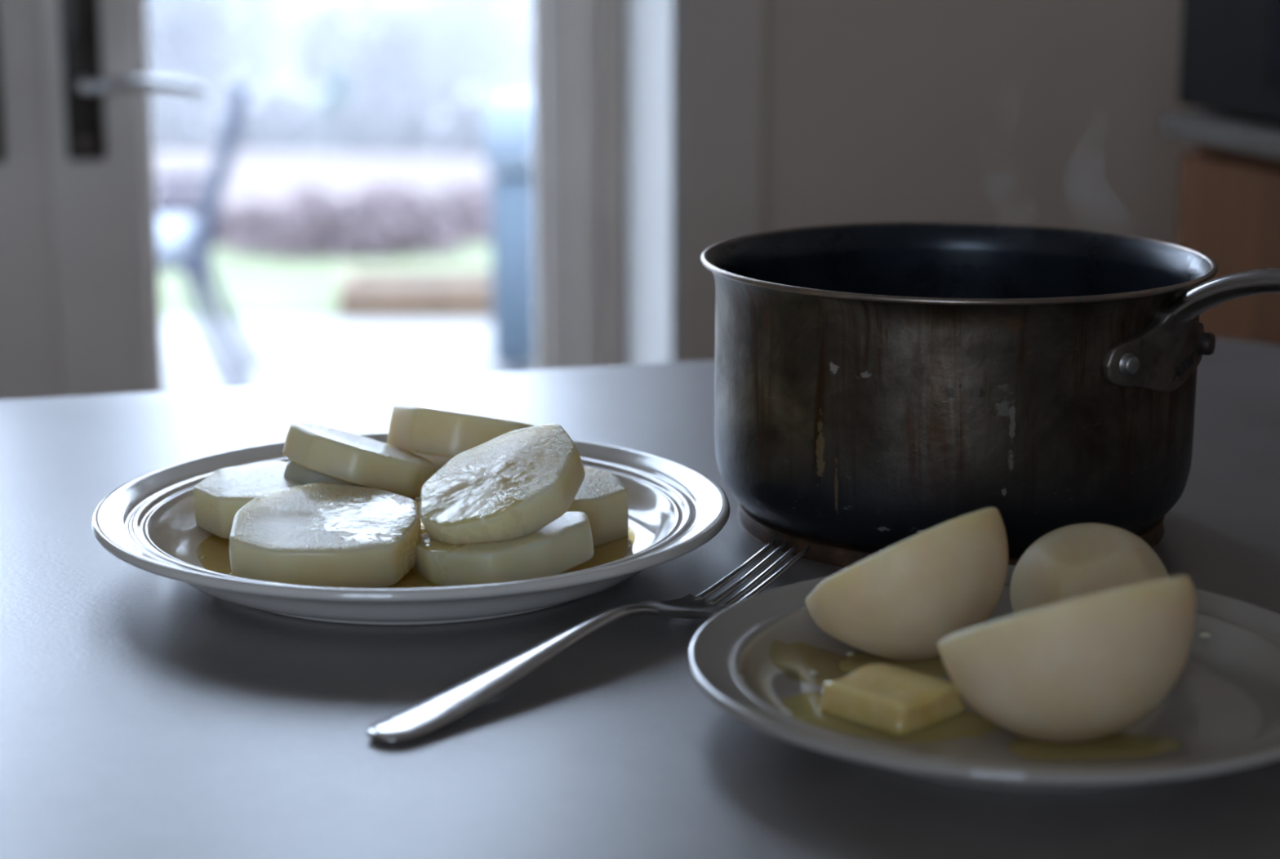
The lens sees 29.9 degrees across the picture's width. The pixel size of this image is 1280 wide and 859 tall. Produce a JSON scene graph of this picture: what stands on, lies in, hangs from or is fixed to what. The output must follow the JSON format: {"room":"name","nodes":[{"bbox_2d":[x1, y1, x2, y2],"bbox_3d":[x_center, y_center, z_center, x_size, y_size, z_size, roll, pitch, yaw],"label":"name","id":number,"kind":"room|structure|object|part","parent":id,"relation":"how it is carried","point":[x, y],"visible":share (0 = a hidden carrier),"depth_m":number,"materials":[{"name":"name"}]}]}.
{"room":"kitchen","nodes":[
{"label":"kitchen","id":0,"kind":"room"},
{"bbox_2d":[761,0,1208,244],"bbox_3d":[-1.071,-0.742,2.173,4.400,2.500,0.340,-4,13,-16],"label":"wall","id":1,"kind":"structure","parent":0,"point":[1045,113],"depth_m":2.50,"materials":[{"name":"beige paint"}]},
{"bbox_2d":[0,0,61,399],"bbox_3d":[-0.877,-0.545,2.277,0.584,2.050,0.105,-4,13,-16],"label":"door","id":2,"kind":"structure","parent":1,"relation":"in","point":[29,361],"depth_m":2.44,"materials":[{"name":"paint"}]},
{"bbox_2d":[39,0,601,396],"bbox_3d":[-0.318,-0.581,2.434,0.580,2.050,0.105,-4,13,-16],"label":"door","id":3,"kind":"structure","parent":1,"relation":"in","point":[99,85],"depth_m":2.48,"materials":[{"name":"paint"}]},
{"bbox_3d":[-0.501,-0.341,2.391,0.132,0.021,0.045,1,13,2],"label":"lever","id":4,"kind":"part","parent":3,"relation":"part of","materials":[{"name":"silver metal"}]},
{"bbox_2d":[600,0,626,366],"bbox_3d":[-0.616,-0.597,2.393,1.235,2.120,0.120,-4,13,-16],"label":"trim","id":5,"kind":"structure","parent":1,"relation":"attached to","point":[612,11],"depth_m":2.58,"materials":[{"name":"grey paint"}]},
{"bbox_2d":[625,0,682,364],"bbox_3d":[0.013,-0.603,2.421,0.011,2.120,0.172,-4,13,-15],"label":"trim","id":6,"kind":"structure","parent":1,"relation":"attached to","point":[653,28],"depth_m":2.48,"materials":[{"name":"white paint"}]},
{"bbox_2d":[680,0,764,361],"bbox_3d":[0.081,-0.623,2.348,0.084,2.190,0.018,-4,13,-16],"label":"trim","id":7,"kind":"structure","parent":1,"relation":"attached to","point":[722,42],"depth_m":2.42,"materials":[{"name":"grey paint"}]},
{"bbox_3d":[-0.516,1.035,0.222,4.600,0.100,5.060,-4,13,-16],"label":"floor","id":8,"kind":"structure","parent":0,"visible":0},
{"bbox_2d":[0,337,1279,858],"bbox_3d":[-0.324,0.452,0.868,1.688,0.750,0.893,-4,13,-16],"label":"dining table","id":9,"kind":"object","parent":8,"relation":"on","point":[144,714],"visible":0.38,"depth_m":0.78,"materials":[{"name":"grey stone"}]},
{"bbox_2d":[91,431,729,625],"bbox_3d":[-0.087,0.040,0.930,0.244,0.026,0.244,-6,14,-26],"label":"dinner plate","id":10,"kind":"object","parent":9,"relation":"on","point":[148,522],"visible":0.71,"depth_m":0.90,"materials":[{"name":"white ceramic"}]},
{"bbox_2d":[193,461,301,538],"bbox_3d":[-0.148,0.028,0.956,0.054,0.020,0.056,3,13,12],"label":"slice","id":11,"kind":"object","parent":10,"relation":"on","point":[218,497],"visible":0.53,"depth_m":0.94,"materials":[{"name":"beige food"}]},
{"bbox_2d":[229,483,421,588],"bbox_3d":[-0.117,0.040,0.895,0.070,0.025,0.072,2,13,10],"label":"slice","id":12,"kind":"object","parent":10,"relation":"on","point":[321,535],"visible":0.94,"depth_m":0.88,"materials":[{"name":"beige food"}]},
{"bbox_2d":[283,459,415,500],"bbox_3d":[-0.115,0.024,0.963,0.052,0.026,0.052,-9,16,-34],"label":"slice","id":13,"kind":"object","parent":10,"relation":"on","point":[295,472],"visible":0.25,"depth_m":0.94,"materials":[{"name":"beige food"}]},
{"bbox_2d":[282,422,435,497],"bbox_3d":[-0.113,0.012,0.962,0.058,0.031,0.062,-8,15,-30],"label":"slice","id":14,"kind":"object","parent":13,"relation":"on","point":[351,457],"visible":0.95,"depth_m":0.94,"materials":[{"name":"beige food"}]},
{"bbox_2d":[386,404,537,457],"bbox_3d":[-0.071,0.003,0.996,0.061,0.034,0.062,5,14,22],"label":"slice","id":15,"kind":"object","parent":10,"relation":"on","point":[428,431],"visible":0.68,"depth_m":0.97,"materials":[{"name":"beige food"}]},
{"bbox_2d":[412,511,594,587],"bbox_3d":[-0.051,0.046,0.888,0.069,0.025,0.048,-2,13,-8],"label":"slice","id":16,"kind":"object","parent":10,"relation":"on","point":[566,543],"visible":0.74,"depth_m":0.87,"materials":[{"name":"beige food"}]},
{"bbox_2d":[419,423,585,544],"bbox_3d":[-0.052,0.022,0.900,0.062,0.041,0.064,-1,13,-4],"label":"slice","id":17,"kind":"object","parent":16,"relation":"on","point":[513,484],"visible":1,"depth_m":0.89,"materials":[{"name":"beige food"}]},
{"bbox_2d":[566,466,628,548],"bbox_3d":[-0.034,0.030,0.951,0.056,0.024,0.058,-4,14,-18],"label":"slice","id":18,"kind":"object","parent":10,"relation":"on","point":[602,495],"visible":0.29,"depth_m":0.94,"materials":[{"name":"beige food"}]},
{"bbox_2d":[366,539,809,742],"bbox_3d":[-0.012,0.070,0.822,0.022,0.015,0.223,10,16,37],"label":"fork","id":19,"kind":"object","parent":9,"relation":"on","point":[431,713],"visible":0.98,"depth_m":0.79,"materials":[{"name":"silver metal"}]},
{"bbox_3d":[-0.038,0.077,0.789,0.019,0.015,0.138,10,16,37],"label":"handle","id":20,"kind":"part","parent":19,"relation":"part of","materials":[{"name":"silver metal"}]},
{"bbox_2d":[687,564,1279,791],"bbox_3d":[0.119,0.081,0.760,0.209,0.021,0.209,-5,14,-23],"label":"plate","id":21,"kind":"object","parent":9,"relation":"on","point":[760,651],"visible":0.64,"depth_m":0.75,"materials":[{"name":"grey ceramic"}]},
{"bbox_2d":[809,669,818,675],"bbox_3d":[0.057,0.079,0.785,0.003,0.001,0.003,0,13,0],"label":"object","id":22,"kind":"object","parent":21,"relation":"on","point":[814,672],"visible":1,"depth_m":0.78,"materials":[{"name":"beige"}]},
{"bbox_2d":[845,650,854,655],"bbox_3d":[0.070,0.075,0.804,0.003,0.001,0.003,0,13,0],"label":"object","id":23,"kind":"object","parent":21,"relation":"on","point":[849,652],"visible":1,"depth_m":0.80,"materials":[{"name":"beige"}]},
{"bbox_2d":[781,692,999,742],"bbox_3d":[0.076,0.089,0.745,0.069,0.002,0.040,5,14,19],"label":"butter","id":24,"kind":"object","parent":21,"relation":"on","point":[802,707],"visible":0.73,"depth_m":0.74,"materials":[{"name":"yellow food"}]},
{"bbox_2d":[818,662,965,735],"bbox_3d":[0.079,0.083,0.747,0.035,0.011,0.034,12,18,43],"label":"butter pat","id":25,"kind":"object","parent":21,"relation":"on","point":[895,700],"visible":1,"depth_m":0.74,"materials":[{"name":"yellow food"}]},
{"bbox_2d":[835,650,949,676],"bbox_3d":[0.090,0.077,0.796,0.052,0.001,0.029,0,13,0],"label":"butter","id":26,"kind":"object","parent":21,"relation":"on","point":[935,667],"visible":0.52,"depth_m":0.79,"materials":[{"name":"yellow food"}]},
{"bbox_2d":[804,506,1008,660],"bbox_3d":[0.090,0.051,0.801,0.067,0.055,0.054,0,13,0],"label":"potato half","id":27,"kind":"object","parent":21,"relation":"on","point":[897,602],"visible":0.93,"depth_m":0.78,"materials":[{"name":"beige food"}]},
{"bbox_2d":[937,575,1195,742],"bbox_3d":[0.129,0.068,0.721,0.077,0.057,0.058,0,13,0],"label":"potato half","id":28,"kind":"object","parent":21,"relation":"on","point":[1091,666],"visible":1,"depth_m":0.70,"materials":[{"name":"beige food"}]},
{"bbox_2d":[1009,522,1168,614],"bbox_3d":[0.154,0.053,0.819,0.054,0.042,0.051,0,13,0],"label":"potato half","id":29,"kind":"object","parent":21,"relation":"on","point":[1074,561],"visible":0.54,"depth_m":0.81,"materials":[{"name":"beige food"}]},
{"bbox_2d":[1006,733,1182,759],"bbox_3d":[0.136,0.094,0.720,0.053,0.001,0.024,0,13,0],"label":"butter","id":30,"kind":"object","parent":21,"relation":"on","point":[1114,745],"visible":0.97,"depth_m":0.72,"materials":[{"name":"yellow food"}]},
{"bbox_2d":[1198,630,1211,637],"bbox_3d":[0.189,0.068,0.804,0.004,0.002,0.004,0,13,0],"label":"water droplet","id":31,"kind":"object","parent":21,"relation":"on","point":[1204,633],"visible":1,"depth_m":0.80,"materials":[{"name":"beige"}]},
{"bbox_2d":[701,222,1279,567],"bbox_3d":[0.161,-0.009,0.924,0.207,0.124,0.350,-6,14,-26],"label":"saucepan","id":32,"kind":"object","parent":9,"relation":"on","point":[878,385],"visible":0.96,"depth_m":0.91,"materials":[{"name":"metal"}]},
{"bbox_3d":[0.263,-0.042,0.860,0.169,0.032,0.018,11,17,40],"label":"handle","id":33,"kind":"part","parent":32,"relation":"part of","materials":[{"name":"silver metal"}]},
{"bbox_2d":[1176,143,1279,345],"bbox_3d":[0.900,0.288,1.442,0.690,0.816,1.284,-4,13,-16],"label":"base cabinet","id":34,"kind":"object","parent":8,"relation":"on","point":[1228,211],"visible":0.16,"depth_m":1.79,"materials":[{"name":"orange wood"}]},
{"bbox_2d":[1160,110,1279,159],"bbox_3d":[0.911,-0.119,1.346,0.681,0.020,1.312,-4,13,-16],"label":"countertop","id":35,"kind":"structure","parent":34,"relation":"on","point":[1234,132],"depth_m":1.78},
{"bbox_2d":[1177,0,1279,122],"bbox_3d":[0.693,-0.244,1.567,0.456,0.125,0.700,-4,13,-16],"label":"countertop oven","id":36,"kind":"object","parent":35,"relation":"on","point":[1229,56],"visible":1,"depth_m":1.77,"materials":[{"name":"black metal"}]},
{"bbox_3d":[0.496,-0.245,1.552,0.004,0.075,0.340,-4,13,-16],"label":"door glass","id":37,"kind":"part","parent":36,"relation":"part of","materials":[{"name":"black glass"}]},
{"label":"outside","id":38,"kind":"structure","parent":0,"visible":0},
{"bbox_2d":[152,126,494,319],"bbox_3d":[0.000,-15.667,131.148,496.000,24.701,257.280,0,13,0],"label":"ground","id":39,"kind":"structure","parent":38,"point":[253,287],"depth_m":10.17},
{"bbox_2d":[146,0,232,152],"bbox_3d":[-13.887,-10.581,69.388,4.142,6.465,4.178,-6,14,-26],"label":"bare tree","id":40,"kind":"object","parent":39,"relation":"on","point":[162,48],"visible":0.55,"depth_m":68.60,"materials":[{"name":"grey plant"}]},
{"bbox_2d":[149,0,290,151],"bbox_3d":[-18.095,-15.731,98.990,7.452,9.533,7.452,0,13,0],"label":"bare tree","id":41,"kind":"object","parent":39,"relation":"on","point":[252,9],"visible":0.3,"depth_m":97.97,"materials":[{"name":"grey plant"}]},
{"bbox_2d":[155,182,286,246],"bbox_3d":[-2.010,-0.926,10.455,0.954,0.335,0.708,0,13,0],"label":"bush","id":42,"kind":"object","parent":39,"relation":"on","point":[236,223],"visible":0.3,"depth_m":10.38,"materials":[{"name":"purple plant"}]},
{"bbox_2d":[151,78,303,152],"bbox_3d":[-8.613,-5.758,45.874,4.337,1.921,2.908,0,13,0],"label":"shrub","id":43,"kind":"object","parent":39,"relation":"on","point":[175,126],"visible":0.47,"depth_m":45.48,"materials":[{"name":"grey plant"}]},
{"bbox_3d":[-8.865,-5.730,45.926,0.608,1.548,0.100,3,13,12],"label":"stem","id":44,"kind":"part","parent":43,"relation":"part of","materials":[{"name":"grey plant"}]},
{"bbox_3d":[-8.718,-5.772,46.113,0.100,1.549,0.623,-6,14,-23],"label":"stem","id":45,"kind":"part","parent":43,"relation":"part of","materials":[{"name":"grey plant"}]},
{"bbox_3d":[-8.370,-5.669,45.662,0.726,1.552,0.100,11,17,41],"label":"stem","id":46,"kind":"part","parent":43,"relation":"part of","materials":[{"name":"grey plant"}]},
{"bbox_3d":[-8.275,-5.674,45.688,0.847,1.555,0.100,7,15,29],"label":"stem","id":47,"kind":"part","parent":43,"relation":"part of","materials":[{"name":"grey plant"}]},
{"bbox_2d":[214,87,325,152],"bbox_3d":[-7.973,-6.664,53.858,3.690,2.038,2.568,0,13,0],"label":"shrub","id":48,"kind":"object","parent":39,"relation":"on","point":[303,124],"visible":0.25,"depth_m":53.38,"materials":[{"name":"grey plant"}]},
{"bbox_3d":[-7.888,-6.623,53.724,0.100,1.721,0.429,-8,15,-31],"label":"stem","id":49,"kind":"part","parent":48,"relation":"part of","materials":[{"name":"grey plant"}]},
{"bbox_2d":[214,0,339,117],"bbox_3d":[-19.612,-19.595,128.855,7.513,9.604,7.437,0,13,0],"label":"bare tree","id":50,"kind":"object","parent":39,"relation":"on","point":[291,47],"visible":0.23,"depth_m":127.44,"materials":[{"name":"grey plant"}]},
{"bbox_2d":[312,59,366,153],"bbox_3d":[-6.525,-6.646,51.802,1.484,2.632,1.534,0,13,0],"label":"conifer tree","id":51,"kind":"object","parent":39,"relation":"on","point":[336,90],"visible":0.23,"depth_m":51.56,"materials":[{"name":"grey plant"}]},
{"bbox_2d":[225,178,464,261],"bbox_3d":[-1.224,-0.849,9.956,0.998,0.364,0.687,0,13,0],"label":"bush","id":52,"kind":"object","parent":39,"relation":"on","point":[375,230],"visible":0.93,"depth_m":9.86,"materials":[{"name":"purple plant"}]},
{"bbox_3d":[-1.280,-0.811,9.915,0.180,0.247,0.026,-10,16,-38],"label":"stem","id":53,"kind":"part","parent":52,"relation":"part of","materials":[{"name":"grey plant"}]},
{"bbox_3d":[-1.222,-0.805,9.890,0.024,0.247,0.174,0,13,2],"label":"stem","id":54,"kind":"part","parent":52,"relation":"part of","materials":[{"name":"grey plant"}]},
{"bbox_3d":[-1.193,-0.805,9.890,0.024,0.247,0.181,-4,13,-18],"label":"stem","id":55,"kind":"part","parent":52,"relation":"part of","materials":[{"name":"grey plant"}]},
{"bbox_3d":[-1.141,-0.819,9.947,0.178,0.247,0.061,0,13,0],"label":"stem","id":56,"kind":"part","parent":52,"relation":"part of","materials":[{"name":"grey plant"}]},
{"bbox_2d":[291,0,436,145],"bbox_3d":[-8.491,-10.991,74.435,4.474,6.049,4.580,0,13,0],"label":"bare tree","id":57,"kind":"object","parent":39,"relation":"on","point":[373,69],"visible":0.77,"depth_m":73.39,"materials":[{"name":"grey plant"}]},
{"bbox_2d":[299,82,484,158],"bbox_3d":[-4.939,-6.209,49.860,4.500,1.978,3.090,0,13,0],"label":"shrub","id":58,"kind":"object","parent":39,"relation":"on","point":[415,135],"visible":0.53,"depth_m":49.42,"materials":[{"name":"grey plant"}]},
{"bbox_3d":[-5.391,-6.201,49.946,1.022,1.648,0.100,2,13,9],"label":"stem","id":59,"kind":"part","parent":58,"relation":"part of","materials":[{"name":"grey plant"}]},
{"bbox_3d":[-5.142,-6.227,50.053,0.660,1.639,0.100,11,17,40],"label":"stem","id":60,"kind":"part","parent":58,"relation":"part of","materials":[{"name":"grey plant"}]},
{"bbox_3d":[-4.732,-6.168,49.786,0.509,1.635,0.100,6,14,23],"label":"stem","id":61,"kind":"part","parent":58,"relation":"part of","materials":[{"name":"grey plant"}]},
{"bbox_3d":[-4.684,-6.182,49.850,0.571,1.636,0.100,1,13,5],"label":"stem","id":62,"kind":"part","parent":58,"relation":"part of","materials":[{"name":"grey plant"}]},
{"bbox_3d":[-4.662,-6.254,50.178,0.100,1.645,0.901,10,16,38],"label":"stem","id":63,"kind":"part","parent":58,"relation":"part of","materials":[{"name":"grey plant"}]},
{"bbox_2d":[368,0,459,126],"bbox_3d":[-13.787,-22.250,148.755,6.421,9.704,6.213,0,13,0],"label":"bare tree","id":64,"kind":"object","parent":39,"relation":"on","point":[424,2],"visible":0.02,"depth_m":147.34,"materials":[{"name":"grey plant"}]},
{"bbox_2d":[337,270,492,319],"bbox_3d":[-0.540,-0.459,8.229,0.960,0.125,0.340,-1,13,-3],"label":"raised bed","id":65,"kind":"object","parent":39,"relation":"on","point":[405,295],"visible":0.47,"depth_m":8.06,"materials":[{"name":"brown wood"}]},
{"bbox_2d":[359,179,491,242],"bbox_3d":[-0.801,-0.963,10.749,1.064,0.318,0.779,0,13,0],"label":"bush","id":66,"kind":"object","parent":39,"relation":"on","point":[477,211],"visible":0.35,"depth_m":10.64,"materials":[{"name":"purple plant"}]},
{"bbox_3d":[-0.948,-0.943,10.778,0.231,0.216,0.024,2,13,10],"label":"stem","id":67,"kind":"part","parent":66,"relation":"part of","materials":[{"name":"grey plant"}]},
{"bbox_3d":[-0.906,-0.940,10.760,0.146,0.214,0.025,0,13,0],"label":"stem","id":68,"kind":"part","parent":66,"relation":"part of","materials":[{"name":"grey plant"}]},
{"bbox_3d":[-0.855,-0.957,10.840,0.024,0.216,0.184,-2,13,-8],"label":"stem","id":69,"kind":"part","parent":66,"relation":"part of","materials":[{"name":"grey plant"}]},
{"bbox_3d":[-0.817,-0.920,10.679,0.024,0.216,0.191,-4,13,-17],"label":"stem","id":70,"kind":"part","parent":66,"relation":"part of","materials":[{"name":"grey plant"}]},
{"bbox_2d":[387,0,514,116],"bbox_3d":[-7.509,-14.098,94.236,5.337,7.417,5.268,0,13,0],"label":"bare tree","id":71,"kind":"object","parent":39,"relation":"on","point":[467,78],"visible":0.7,"depth_m":93.05,"materials":[{"name":"grey plant"}]},
{"bbox_2d":[420,84,532,158],"bbox_3d":[-2.455,-5.849,46.903,3.741,1.812,2.511,0,13,0],"label":"shrub","id":72,"kind":"object","parent":39,"relation":"on","point":[464,129],"visible":0.27,"depth_m":46.57,"materials":[{"name":"grey plant"}]},
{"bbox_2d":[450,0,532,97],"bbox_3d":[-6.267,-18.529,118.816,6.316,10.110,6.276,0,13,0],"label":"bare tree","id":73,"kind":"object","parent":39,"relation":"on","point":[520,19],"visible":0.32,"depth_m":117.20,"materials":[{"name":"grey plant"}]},
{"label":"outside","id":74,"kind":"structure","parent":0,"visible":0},
{"bbox_2d":[161,320,535,391],"bbox_3d":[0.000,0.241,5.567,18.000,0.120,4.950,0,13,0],"label":"patio","id":75,"kind":"structure","parent":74,"point":[286,352],"depth_m":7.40,"materials":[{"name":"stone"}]},
{"bbox_2d":[155,69,259,386],"bbox_3d":[-1.405,-0.553,6.779,0.643,0.908,0.524,-2,13,-7],"label":"patio chair","id":76,"kind":"object","parent":75,"relation":"on","point":[184,244],"visible":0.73,"depth_m":6.59,"materials":[{"name":"grey metal"}]},
{"bbox_3d":[-1.464,-0.495,6.786,0.450,0.025,0.480,-2,13,-7],"label":"seat","id":77,"kind":"part","parent":76,"relation":"part of","materials":[{"name":"grey stone"}]},
{"bbox_2d":[156,214,195,260],"bbox_3d":[-1.478,-0.541,6.773,0.420,0.070,0.460,-2,13,-7],"label":"cushion","id":78,"kind":"object","parent":76,"relation":"on","point":[175,233],"depth_m":6.62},
{"bbox_3d":[-1.420,-0.545,6.532,0.520,0.187,0.028,-2,13,-7],"label":"armrest","id":79,"kind":"part","parent":76,"relation":"part of","materials":[{"name":"grey stone"}]},
{"bbox_3d":[-1.477,-0.651,6.996,0.520,0.187,0.028,-2,13,-7],"label":"armrest","id":80,"kind":"part","parent":76,"relation":"part of","materials":[{"name":"grey stone"}]},
{"bbox_3d":[-1.167,-0.265,6.627,0.188,0.413,0.040,-2,13,-7],"label":"leg","id":81,"kind":"part","parent":76,"relation":"part of","materials":[{"name":"grey stone"}]},
{"bbox_3d":[-1.152,-0.672,6.536,0.183,0.520,0.044,-2,13,-7],"label":"post","id":82,"kind":"part","parent":76,"relation":"part of","materials":[{"name":"grey stone"}]},
{"bbox_3d":[-1.210,-0.778,7.001,0.183,0.520,0.044,-2,13,-7],"label":"post","id":83,"kind":"part","parent":76,"relation":"part of","materials":[{"name":"grey stone"}]},
{"bbox_3d":[-1.225,-0.370,7.091,0.188,0.413,0.040,-2,13,-7],"label":"leg","id":84,"kind":"part","parent":76,"relation":"part of","materials":[{"name":"grey stone"}]},
{"bbox_3d":[-1.109,-0.975,6.720,0.045,0.060,0.504,-2,13,-7],"label":"rail","id":85,"kind":"part","parent":76,"relation":"part of","materials":[{"name":"grey stone"}]},
{"bbox_2d":[485,93,535,372],"bbox_3d":[0.080,-0.572,7.027,1.030,0.817,0.512,0,13,0],"label":"post","id":86,"kind":"object","parent":75,"relation":"on","point":[509,116],"visible":0.2,"depth_m":6.82,"materials":[{"name":"blue metal"}]},
{"bbox_3d":[-0.065,-0.876,6.980,0.740,0.202,0.468,0,13,0],"label":"lid","id":87,"kind":"part","parent":86,"relation":"part of","materials":[{"name":"blue ceramic"}]},
{"bbox_3d":[-0.237,-0.450,6.846,0.335,0.480,0.014,0,13,0],"label":"cabinet door","id":88,"kind":"part","parent":86,"relation":"part of","materials":[{"name":"blue stone"}]}
]}

